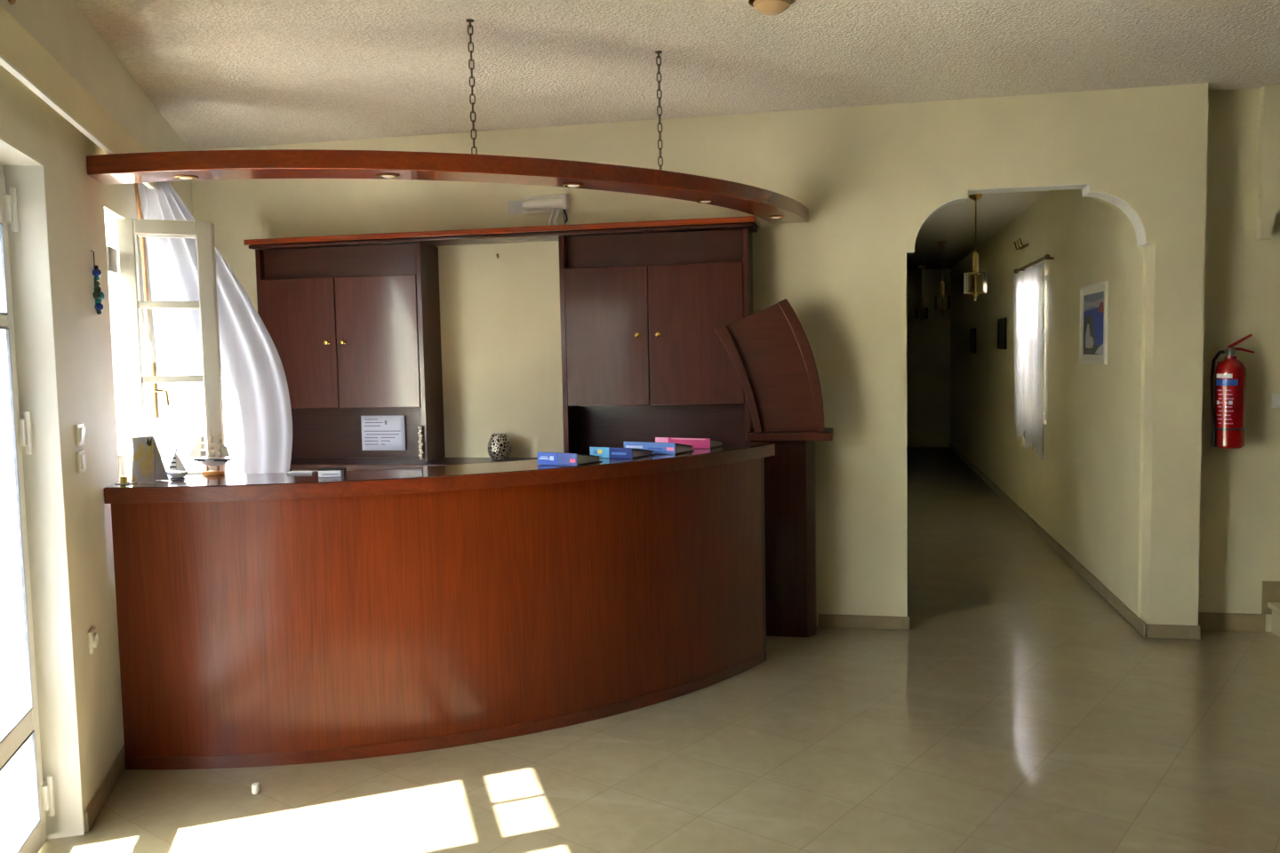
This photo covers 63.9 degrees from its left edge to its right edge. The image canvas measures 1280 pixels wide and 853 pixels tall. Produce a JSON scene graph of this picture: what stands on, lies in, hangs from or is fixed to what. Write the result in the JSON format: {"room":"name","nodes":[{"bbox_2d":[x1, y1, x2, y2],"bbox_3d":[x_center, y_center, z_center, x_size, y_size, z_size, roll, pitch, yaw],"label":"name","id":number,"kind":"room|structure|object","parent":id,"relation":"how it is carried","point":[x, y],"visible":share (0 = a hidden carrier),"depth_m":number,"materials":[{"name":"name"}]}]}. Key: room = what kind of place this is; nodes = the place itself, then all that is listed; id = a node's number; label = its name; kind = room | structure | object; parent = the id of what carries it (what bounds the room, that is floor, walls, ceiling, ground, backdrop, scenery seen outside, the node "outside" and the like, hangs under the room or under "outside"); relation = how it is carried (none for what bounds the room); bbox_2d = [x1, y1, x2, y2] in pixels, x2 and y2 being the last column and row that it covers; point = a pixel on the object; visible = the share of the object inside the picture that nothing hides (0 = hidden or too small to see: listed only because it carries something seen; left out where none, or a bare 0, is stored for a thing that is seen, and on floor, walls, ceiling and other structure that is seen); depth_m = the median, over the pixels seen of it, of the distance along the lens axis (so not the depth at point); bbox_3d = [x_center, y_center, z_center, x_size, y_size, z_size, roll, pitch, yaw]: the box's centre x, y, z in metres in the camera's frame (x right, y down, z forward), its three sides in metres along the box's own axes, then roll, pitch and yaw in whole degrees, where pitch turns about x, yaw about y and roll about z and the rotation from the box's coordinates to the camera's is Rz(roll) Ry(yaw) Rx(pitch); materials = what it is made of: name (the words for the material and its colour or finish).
{"room":"hotel lobby","nodes":[
{"label":"hotel lobby","id":0,"kind":"room"},
{"bbox_2d":[0,0,193,833],"bbox_3d":[-1.185,0.134,0.280,0.250,2.940,13.720,-2,4,-15],"label":"wall","id":1,"kind":"structure","parent":0,"point":[75,201],"depth_m":3.75,"materials":[{"name":"beige paint"}]},
{"bbox_2d":[8,0,15,4],"bbox_3d":[-1.874,-1.294,3.053,0.012,0.072,0.072,-2,4,-15],"label":"ring","id":2,"kind":"object","parent":1,"relation":"attached to","point":[12,2],"visible":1,"depth_m":3.05,"materials":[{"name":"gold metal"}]},
{"bbox_2d":[0,164,55,852],"bbox_3d":[-1.839,0.320,2.729,0.122,2.245,1.371,-2,4,-15],"label":"door","id":3,"kind":"structure","parent":1,"relation":"in","point":[25,798],"depth_m":3.28,"materials":[{"name":"white paint"}]},
{"bbox_2d":[0,137,84,839],"bbox_3d":[-1.855,0.318,2.725,0.250,2.250,1.375,-2,4,-15],"label":"trim","id":4,"kind":"structure","parent":1,"relation":"attached to","point":[28,248],"depth_m":3.40,"materials":[{"name":"white paint"}]},
{"bbox_2d":[74,423,85,446],"bbox_3d":[-1.976,0.029,3.626,0.018,0.076,0.080,-2,4,-15],"label":"light switch","id":5,"kind":"object","parent":1,"relation":"attached to","point":[80,430],"visible":1,"depth_m":3.60,"materials":[{"name":"white plastic"}]},
{"bbox_2d":[76,449,86,473],"bbox_3d":[-1.973,0.124,3.626,0.016,0.076,0.080,-2,4,-15],"label":"light switch","id":6,"kind":"object","parent":1,"relation":"attached to","point":[81,462],"visible":1,"depth_m":3.60,"materials":[{"name":"white plastic"}]},
{"bbox_2d":[0,4,174,191],"bbox_3d":[-0.927,-0.839,-0.128,0.102,0.146,11.120,-2,4,-15],"label":"trim","id":7,"kind":"structure","parent":1,"relation":"attached to","point":[20,54],"depth_m":3.17,"materials":[{"name":"paint"}]},
{"bbox_2d":[88,626,98,654],"bbox_3d":[-1.962,0.768,3.684,0.020,0.080,0.080,-2,4,-15],"label":"power socket","id":8,"kind":"object","parent":1,"relation":"attached to","point":[92,636],"visible":1,"depth_m":3.66,"materials":[{"name":"white plastic"}]},
{"bbox_2d":[92,632,98,647],"bbox_3d":[-1.956,0.768,3.686,0.008,0.050,0.050,-2,4,-15],"label":"outlet","id":9,"kind":"object","parent":8,"relation":"attached to","point":[95,637],"depth_m":3.67,"materials":[{"name":"white paint"}]},
{"bbox_2d":[90,250,103,314],"bbox_3d":[-2.066,-0.549,3.907,0.041,0.244,0.062,-4,5,-30],"label":"ornament","id":10,"kind":"object","parent":1,"relation":"hanging from","point":[98,295],"visible":1,"depth_m":3.90,"materials":[{"name":"blue glass"}]},
{"bbox_2d":[84,744,125,832],"bbox_3d":[-2.341,1.248,5.106,0.012,0.075,3.325,-2,4,-15],"label":"baseboard","id":11,"kind":"structure","parent":1,"relation":"attached to","point":[107,786],"depth_m":3.74,"materials":[{"name":"stone"}]},
{"bbox_2d":[104,205,130,479],"bbox_3d":[-2.356,-0.294,4.482,0.270,1.240,0.680,-2,4,-15],"label":"trim","id":12,"kind":"structure","parent":1,"relation":"attached to","point":[110,216],"depth_m":4.80,"materials":[{"name":"white paint"}]},
{"bbox_2d":[106,218,226,479],"bbox_3d":[-2.162,-0.309,4.535,0.571,1.215,0.670,-2,4,-15],"label":"window","id":13,"kind":"structure","parent":1,"relation":"in","point":[129,230],"depth_m":4.46,"materials":[{"name":"beige paint"}]},
{"bbox_2d":[134,181,292,474],"bbox_3d":[-2.050,-0.366,4.885,0.591,1.714,0.614,-2,4,-5],"label":"sheer curtain","id":14,"kind":"object","parent":1,"relation":"hanging from","point":[257,410],"visible":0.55,"depth_m":4.90,"materials":[{"name":"white fabric"}]},
{"bbox_2d":[38,447,1279,852],"bbox_3d":[3.458,1.233,5.050,13.656,0.120,23.337,0,4,12],"label":"floor","id":15,"kind":"structure","parent":0,"point":[1017,709],"depth_m":4.02,"materials":[{"name":"tile"}]},
{"bbox_2d":[251,783,260,794],"bbox_3d":[-1.426,1.343,3.805,0.030,0.034,0.030,0,4,12],"label":"cap","id":16,"kind":"object","parent":15,"relation":"on","point":[255,787],"visible":1,"depth_m":3.79,"materials":[{"name":"white plastic"}]},
{"bbox_2d":[289,457,537,471],"bbox_3d":[-0.858,0.693,6.079,2.980,0.983,0.397,0,4,12],"label":"desk","id":17,"kind":"object","parent":15,"relation":"on","point":[296,463],"visible":0.03,"depth_m":6.08,"materials":[{"name":"brown wood"}]},
{"bbox_2d":[487,433,511,460],"bbox_3d":[-0.839,0.120,6.115,0.142,0.152,0.142,0,4,12],"label":"pot","id":18,"kind":"object","parent":17,"relation":"on","point":[499,448],"visible":1,"depth_m":6.06,"materials":[{"name":"silver metal"}]},
{"bbox_2d":[104,441,775,769],"bbox_3d":[-0.723,0.713,4.769,3.045,1.125,1.137,-3,4,-21],"label":"reception desk","id":19,"kind":"object","parent":15,"relation":"on","point":[273,619],"depth_m":4.15,"materials":[{"name":"brown wood"}]},
{"bbox_2d":[114,477,137,484],"bbox_3d":[-2.030,0.212,4.049,0.070,0.030,0.047,0,4,17],"label":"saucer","id":20,"kind":"object","parent":19,"relation":"on","point":[123,480],"visible":1,"depth_m":4.03,"materials":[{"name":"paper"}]},
{"bbox_2d":[131,436,169,483],"bbox_3d":[-1.976,0.129,4.119,0.160,0.183,0.081,1,4,24],"label":"leaflet","id":21,"kind":"object","parent":19,"relation":"on","point":[148,465],"visible":1,"depth_m":4.10,"materials":[{"name":"white paper"}]},
{"bbox_2d":[167,448,188,479],"bbox_3d":[-1.884,0.150,4.171,0.096,0.128,0.037,0,4,12],"label":"model sailboat","id":22,"kind":"object","parent":19,"relation":"on","point":[176,464],"visible":0.98,"depth_m":4.17,"materials":[{"name":"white wood"}]},
{"bbox_2d":[185,429,231,475],"bbox_3d":[-1.815,0.107,4.302,0.213,0.195,0.053,0,4,12],"label":"model ship","id":23,"kind":"object","parent":19,"relation":"on","point":[196,452],"visible":1,"depth_m":4.29,"materials":[{"name":"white wood"}]},
{"bbox_2d":[286,471,316,474],"bbox_3d":[-1.419,0.193,4.295,0.110,0.008,0.044,-1,4,5],"label":"card stack","id":24,"kind":"object","parent":19,"relation":"on","point":[291,472],"visible":1,"depth_m":4.28,"materials":[{"name":"white paper"}]},
{"bbox_2d":[317,467,346,477],"bbox_3d":[-1.253,0.187,4.173,0.102,0.030,0.071,-1,4,0],"label":"box","id":25,"kind":"object","parent":19,"relation":"on","point":[332,472],"visible":1,"depth_m":4.14,"materials":[{"name":"white paper"}]},
{"bbox_2d":[104,441,773,488],"bbox_3d":[-0.678,0.178,4.585,3.049,0.032,0.798,-3,4,-24],"label":"countertop","id":26,"kind":"structure","parent":19,"relation":"on","point":[520,466],"depth_m":4.24,"materials":[{"name":"brown wood"}]},
{"bbox_2d":[537,452,602,466],"bbox_3d":[-0.306,0.133,4.485,0.205,0.056,0.205,1,5,30],"label":"box","id":27,"kind":"object","parent":19,"relation":"on","point":[553,459],"visible":1,"depth_m":4.40,"materials":[{"name":"blue cardboard"}]},
{"bbox_2d":[589,447,655,459],"bbox_3d":[-0.082,0.113,4.740,0.228,0.050,0.205,1,5,30],"label":"box","id":28,"kind":"object","parent":19,"relation":"on","point":[628,453],"visible":0.91,"depth_m":4.66,"materials":[{"name":"blue cardboard"}]},
{"bbox_2d":[611,452,625,455],"bbox_3d":[-0.096,0.122,4.630,0.077,0.011,0.001,1,5,30],"label":"print","id":29,"kind":"object","parent":28,"relation":"on","point":[612,453],"depth_m":4.63},
{"bbox_2d":[624,441,694,455],"bbox_3d":[0.091,0.095,4.909,0.275,0.056,0.205,1,5,29],"label":"box","id":30,"kind":"object","parent":19,"relation":"on","point":[659,448],"visible":0.84,"depth_m":4.81,"materials":[{"name":"blue cardboard"}]},
{"bbox_2d":[625,445,642,447],"bbox_3d":[-0.027,0.096,4.857,0.091,0.011,0.001,1,5,29],"label":"print","id":31,"kind":"object","parent":30,"relation":"on","point":[627,446],"depth_m":4.86},
{"bbox_2d":[648,448,662,449],"bbox_3d":[0.071,0.104,4.804,0.077,0.007,0.001,1,5,29],"label":"print","id":32,"kind":"object","parent":30,"relation":"on","point":[648,448],"depth_m":4.80},
{"bbox_2d":[655,437,724,448],"bbox_3d":[0.251,0.075,5.157,0.300,0.052,0.185,1,5,28],"label":"box","id":33,"kind":"object","parent":19,"relation":"on","point":[697,443],"visible":0.62,"depth_m":5.06,"materials":[{"name":"pink cardboard"}]},
{"bbox_2d":[671,438,705,439],"bbox_3d":[0.237,0.062,5.059,0.186,0.005,0.001,1,5,28],"label":"print","id":34,"kind":"object","parent":33,"relation":"on","point":[671,438],"depth_m":5.06},
{"bbox_2d":[745,427,833,637],"bbox_3d":[0.849,0.597,5.737,0.461,1.155,0.372,0,4,12],"label":"wooden stand","id":35,"kind":"object","parent":15,"relation":"on","point":[789,475],"visible":0.86,"depth_m":5.69,"materials":[{"name":"brown wood"}]},
{"bbox_2d":[714,298,824,432],"bbox_3d":[0.701,-0.327,5.553,0.585,0.719,0.095,0,4,12],"label":"wooden panel","id":36,"kind":"object","parent":35,"relation":"on","point":[769,349],"visible":1,"depth_m":5.55,"materials":[{"name":"brown wood"}]},
{"bbox_2d":[1267,602,1279,638],"bbox_3d":[4.064,0.830,4.907,1.508,0.680,1.126,0,4,12],"label":"stair steps","id":37,"kind":"structure","parent":15,"relation":"on","point":[1275,607],"depth_m":5.56,"materials":[{"name":"stone"}]},
{"bbox_2d":[72,0,1279,150],"bbox_3d":[2.314,-1.431,-0.486,13.656,0.150,12.457,0,4,12],"label":"ceiling","id":38,"kind":"structure","parent":0,"point":[222,74],"depth_m":4.64,"materials":[{"name":"paint"}]},
{"bbox_2d":[465,18,477,154],"bbox_3d":[-0.669,-1.343,4.077,0.031,0.554,0.104,-2,4,-6],"label":"chain","id":39,"kind":"object","parent":38,"relation":"hanging from","point":[469,20],"visible":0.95,"depth_m":4.07,"materials":[{"name":"metal"}]},
{"bbox_2d":[86,149,808,223],"bbox_3d":[-0.438,-1.069,4.598,3.587,0.081,0.900,-4,5,-30],"label":"beam","id":40,"kind":"structure","parent":39,"relation":"hanging from","point":[772,207],"depth_m":4.00,"materials":[{"name":"brown wood"}]},
{"bbox_2d":[173,175,198,180],"bbox_3d":[-1.760,-0.963,3.974,0.091,0.005,0.091,-4,5,-33],"label":"recessed light","id":41,"kind":"object","parent":40,"relation":"attached to","point":[175,177],"depth_m":3.96,"materials":[{"name":"gold metal"}]},
{"bbox_2d":[376,173,399,178],"bbox_3d":[-0.987,-0.983,4.024,0.091,0.005,0.091,-4,5,-33],"label":"recessed light","id":42,"kind":"object","parent":40,"relation":"attached to","point":[379,175],"depth_m":4.01,"materials":[{"name":"gold metal"}]},
{"bbox_2d":[562,183,583,187],"bbox_3d":[-0.281,-1.019,4.333,0.091,0.005,0.091,-4,5,-33],"label":"recessed light","id":43,"kind":"object","parent":40,"relation":"attached to","point":[564,185],"depth_m":4.32,"materials":[{"name":"gold metal"}]},
{"bbox_2d":[696,200,715,203],"bbox_3d":[0.312,-1.069,4.869,0.091,0.005,0.091,-4,5,-33],"label":"recessed light","id":44,"kind":"object","parent":40,"relation":"attached to","point":[698,201],"depth_m":4.86,"materials":[{"name":"gold metal"}]},
{"bbox_2d":[768,216,784,218],"bbox_3d":[0.731,-1.123,5.503,0.091,0.005,0.091,-4,5,-33],"label":"recessed light","id":45,"kind":"object","parent":40,"relation":"attached to","point":[769,217],"depth_m":5.49,"materials":[{"name":"gold metal"}]},
{"bbox_2d":[655,50,663,169],"bbox_3d":[0.089,-1.393,4.559,0.031,0.555,0.100,-1,4,-2],"label":"chain","id":46,"kind":"object","parent":38,"relation":"hanging from","point":[658,52],"visible":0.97,"depth_m":4.56,"materials":[{"name":"metal"}]},
{"bbox_2d":[748,0,795,15],"bbox_3d":[0.503,-1.603,3.900,0.180,0.059,0.180,0,4,12],"label":"ceiling lamp","id":47,"kind":"object","parent":38,"relation":"attached to","point":[766,7],"visible":1,"depth_m":3.87,"materials":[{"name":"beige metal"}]},
{"bbox_2d":[190,82,1207,635],"bbox_3d":[-0.107,-0.308,6.144,6.335,2.940,0.170,0,4,12],"label":"wall","id":48,"kind":"structure","parent":0,"point":[868,179],"depth_m":5.79,"materials":[{"name":"yellow paint"}]},
{"bbox_2d":[255,242,445,462],"bbox_3d":[-1.764,-0.437,6.221,1.060,1.283,0.312,0,4,12],"label":"upper cabinet","id":49,"kind":"object","parent":48,"relation":"attached to","point":[355,332],"visible":0.93,"depth_m":6.11,"materials":[{"name":"brown wood"}]},
{"bbox_2d":[262,272,415,279],"bbox_3d":[-1.769,-0.896,6.210,1.000,0.024,0.236,0,4,12],"label":"shelf","id":50,"kind":"object","parent":49,"relation":"attached to","point":[284,276],"depth_m":6.09,"materials":[{"name":"brown wood"}]},
{"bbox_2d":[313,407,421,408],"bbox_3d":[-1.753,-0.129,6.264,1.000,0.020,0.236,0,4,12],"label":"shelf","id":51,"kind":"object","parent":49,"relation":"attached to","point":[314,407],"depth_m":6.17,"materials":[{"name":"brown wood"}]},
{"bbox_2d":[360,416,405,450],"bbox_3d":[-1.590,0.040,6.351,0.288,0.216,0.005,0,4,12],"label":"paper notice","id":52,"kind":"object","parent":49,"relation":"attached to","point":[379,433],"visible":1,"depth_m":6.35,"materials":[{"name":"white paper"}]},
{"bbox_2d":[417,425,423,459],"bbox_3d":[-1.288,0.095,6.028,0.029,0.200,0.028,2,5,40],"label":"string","id":53,"kind":"object","parent":49,"relation":"hanging from","point":[420,428],"visible":1,"depth_m":6.02,"materials":[{"name":"beige"}]},
{"bbox_2d":[243,216,759,250],"bbox_3d":[-0.844,-1.112,5.983,3.055,0.053,0.312,0,4,12],"label":"crown molding","id":54,"kind":"structure","parent":49,"relation":"on","point":[538,233],"depth_m":5.85,"materials":[{"name":"brown wood"}]},
{"bbox_2d":[508,193,569,225],"bbox_3d":[-0.606,-1.240,6.049,0.378,0.257,0.074,0,4,12],"label":"emergency light","id":55,"kind":"object","parent":48,"relation":"attached to","point":[549,204],"visible":0.91,"depth_m":6.02,"materials":[{"name":"white plastic"}]},
{"bbox_2d":[522,197,562,210],"bbox_3d":[-0.562,-1.310,6.032,0.261,0.072,0.068,0,4,12],"label":"diffuser","id":56,"kind":"object","parent":55,"relation":"attached to","point":[529,204],"depth_m":6.01,"materials":[{"name":"white plastic"}]},
{"bbox_2d":[558,228,753,455],"bbox_3d":[0.098,-0.447,5.841,1.070,1.283,0.312,0,4,12],"label":"upper cabinet","id":57,"kind":"object","parent":48,"relation":"attached to","point":[644,359],"visible":0.89,"depth_m":5.75,"materials":[{"name":"brown wood"}]},
{"bbox_2d":[565,260,743,271],"bbox_3d":[0.093,-0.906,5.829,1.010,0.024,0.236,0,4,12],"label":"shelf","id":58,"kind":"object","parent":57,"relation":"attached to","point":[612,265],"depth_m":5.71,"materials":[{"name":"brown wood"}]},
{"bbox_2d":[587,399,744,406],"bbox_3d":[0.108,-0.139,5.884,1.010,0.020,0.236,0,4,12],"label":"shelf","id":59,"kind":"object","parent":57,"relation":"attached to","point":[590,402],"depth_m":5.76,"materials":[{"name":"brown wood"}]},
{"bbox_2d":[818,614,909,630],"bbox_3d":[1.282,1.120,5.875,0.509,0.075,0.012,0,4,12],"label":"baseboard","id":60,"kind":"structure","parent":48,"relation":"attached to","point":[825,620],"depth_m":5.87,"materials":[{"name":"stone"}]},
{"bbox_2d":[906,184,1152,255],"bbox_3d":[2.118,-1.138,5.628,1.277,0.329,0.164,0,4,12],"label":"trim","id":61,"kind":"structure","parent":48,"relation":"attached to","point":[1128,210],"depth_m":5.57,"materials":[{"name":"white paint"}]},
{"bbox_2d":[1147,624,1200,639],"bbox_3d":[2.889,1.111,5.548,0.265,0.075,0.012,0,4,12],"label":"baseboard","id":62,"kind":"structure","parent":48,"relation":"attached to","point":[1154,631],"depth_m":5.54,"materials":[{"name":"stone"}]},
{"bbox_2d":[906,269,950,447],"bbox_3d":[4.339,-1.086,16.533,1.700,2.830,0.200,0,4,12],"label":"wall","id":63,"kind":"structure","parent":0,"point":[928,341],"depth_m":16.38,"materials":[{"name":"yellow paint"}]},
{"bbox_2d":[906,190,1049,270],"bbox_3d":[3.223,-2.153,11.097,1.700,0.120,11.110,0,4,12],"label":"ceiling","id":64,"kind":"structure","parent":0,"point":[954,224],"depth_m":10.51,"materials":[{"name":"paint"}]},
{"bbox_2d":[915,265,927,322],"bbox_3d":[4.277,-2.002,15.555,0.185,0.859,0.185,0,4,12],"label":"pendant lantern","id":65,"kind":"object","parent":64,"relation":"hanging from","point":[922,308],"visible":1,"depth_m":15.54,"materials":[{"name":"gold metal"}]},
{"bbox_2d":[934,241,950,315],"bbox_3d":[3.550,-1.736,12.039,0.185,0.859,0.185,0,4,12],"label":"pendant lantern","id":66,"kind":"object","parent":64,"relation":"hanging from","point":[942,284],"visible":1,"depth_m":12.03,"materials":[{"name":"gold metal"}]},
{"bbox_2d":[963,193,987,301],"bbox_3d":[2.745,-1.458,8.387,0.185,0.859,0.185,0,4,12],"label":"pendant lantern","id":67,"kind":"object","parent":64,"relation":"hanging from","point":[975,197],"visible":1,"depth_m":8.37,"materials":[{"name":"gold metal"}]},
{"bbox_2d":[950,189,1146,618],"bbox_3d":[3.946,-0.679,10.959,0.200,2.830,10.910,0,4,12],"label":"wall","id":68,"kind":"structure","parent":0,"point":[1085,492],"depth_m":7.57,"materials":[{"name":"yellow paint"}]},
{"bbox_2d":[969,328,975,353],"bbox_3d":[4.292,-1.103,13.216,0.019,0.320,0.500,0,4,12],"label":"framed picture","id":69,"kind":"object","parent":68,"relation":"attached to","point":[972,332],"visible":1,"depth_m":13.23,"materials":[{"name":"black rubber"}]},
{"bbox_2d":[970,329,974,351],"bbox_3d":[4.296,-1.103,13.215,0.008,0.280,0.460,0,4,12],"label":"print","id":70,"kind":"object","parent":69,"relation":"attached to","point":[972,331],"depth_m":13.24},
{"bbox_2d":[997,318,1007,349],"bbox_3d":[3.781,-0.969,10.710,0.019,0.320,0.520,0,4,12],"label":"framed picture","id":71,"kind":"object","parent":68,"relation":"attached to","point":[1002,324],"visible":1,"depth_m":10.70,"materials":[{"name":"black rubber"}]},
{"bbox_2d":[999,320,1004,347],"bbox_3d":[3.785,-0.969,10.709,0.008,0.280,0.480,0,4,12],"label":"print","id":72,"kind":"object","parent":71,"relation":"attached to","point":[1001,322],"depth_m":10.70},
{"bbox_2d":[1013,238,1028,249],"bbox_3d":[3.470,-1.665,9.349,0.075,0.077,0.400,0,4,12],"label":"wall bracket","id":73,"kind":"object","parent":68,"relation":"attached to","point":[1027,244],"visible":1,"depth_m":9.35,"materials":[{"name":"gold metal"}]},
{"bbox_2d":[1013,254,1054,273],"bbox_3d":[3.316,-1.364,8.636,0.096,0.044,1.544,0,4,12],"label":"curtain rod","id":74,"kind":"object","parent":68,"relation":"attached to","point":[1046,256],"visible":0.99,"depth_m":8.44,"materials":[{"name":"brown wood"}]},
{"bbox_2d":[1013,263,1044,460],"bbox_3d":[3.337,-0.560,8.825,0.079,1.577,1.340,0,4,12],"label":"curtain","id":75,"kind":"object","parent":74,"relation":"hanging from","point":[1028,284],"visible":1,"depth_m":8.64,"materials":[{"name":"white fabric"}]},
{"bbox_2d":[1043,275,1047,419],"bbox_3d":[3.531,-0.680,8.849,0.050,1.244,1.094,0,4,12],"label":"window","id":76,"kind":"structure","parent":68,"relation":"in","point":[1045,276],"depth_m":8.88,"materials":[{"name":"beige paint"}]},
{"bbox_2d":[949,442,1145,637],"bbox_3d":[3.852,0.702,10.991,0.012,0.075,11.070,0,4,12],"label":"baseboard","id":77,"kind":"structure","parent":68,"relation":"attached to","point":[1130,616],"depth_m":7.43,"materials":[{"name":"stone"}]},
{"bbox_2d":[1079,280,1108,364],"bbox_3d":[2.968,-0.671,6.720,0.019,0.520,0.725,0,4,12],"label":"framed picture","id":78,"kind":"object","parent":68,"relation":"attached to","point":[1093,300],"visible":1,"depth_m":6.70,"materials":[{"name":"paper"}]},
{"bbox_2d":[1083,291,1103,354],"bbox_3d":[2.969,-0.671,6.720,0.001,0.399,0.558,0,4,12],"label":"print","id":79,"kind":"object","parent":78,"relation":"attached to","point":[1093,301],"depth_m":6.70,"materials":[{"name":"blue paper"}]},
{"bbox_2d":[1198,88,1279,631],"bbox_3d":[6.630,-0.360,4.987,7.400,2.940,0.200,0,4,12],"label":"wall","id":80,"kind":"structure","parent":0,"point":[1239,539],"depth_m":5.57,"materials":[{"name":"yellow paint"}]},
{"bbox_2d":[1209,334,1254,448],"bbox_3d":[3.156,-0.191,5.506,0.183,0.608,0.176,-3,5,-29],"label":"fire extinguisher","id":81,"kind":"object","parent":80,"relation":"attached to","point":[1228,392],"visible":1,"depth_m":5.45,"materials":[{"name":"red metal"}]},
{"bbox_2d":[1198,581,1279,631],"bbox_3d":[3.572,0.903,5.597,1.050,0.455,0.012,0,4,12],"label":"baseboard","id":82,"kind":"structure","parent":80,"relation":"attached to","point":[1212,621],"depth_m":5.65,"materials":[{"name":"stone"}]},
{"bbox_2d":[1256,84,1279,239],"bbox_3d":[4.010,-1.403,5.309,1.450,0.800,0.060,0,4,12],"label":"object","id":83,"kind":"structure","parent":80,"relation":"attached to","point":[1268,168],"depth_m":5.42,"materials":[{"name":"yellow paint"}]},
{"bbox_2d":[1271,392,1279,407],"bbox_3d":[3.457,-0.140,5.539,0.080,0.080,0.016,0,4,12],"label":"light switch","id":84,"kind":"object","parent":80,"relation":"attached to","point":[1275,396],"visible":1,"depth_m":5.54,"materials":[{"name":"white plastic"}]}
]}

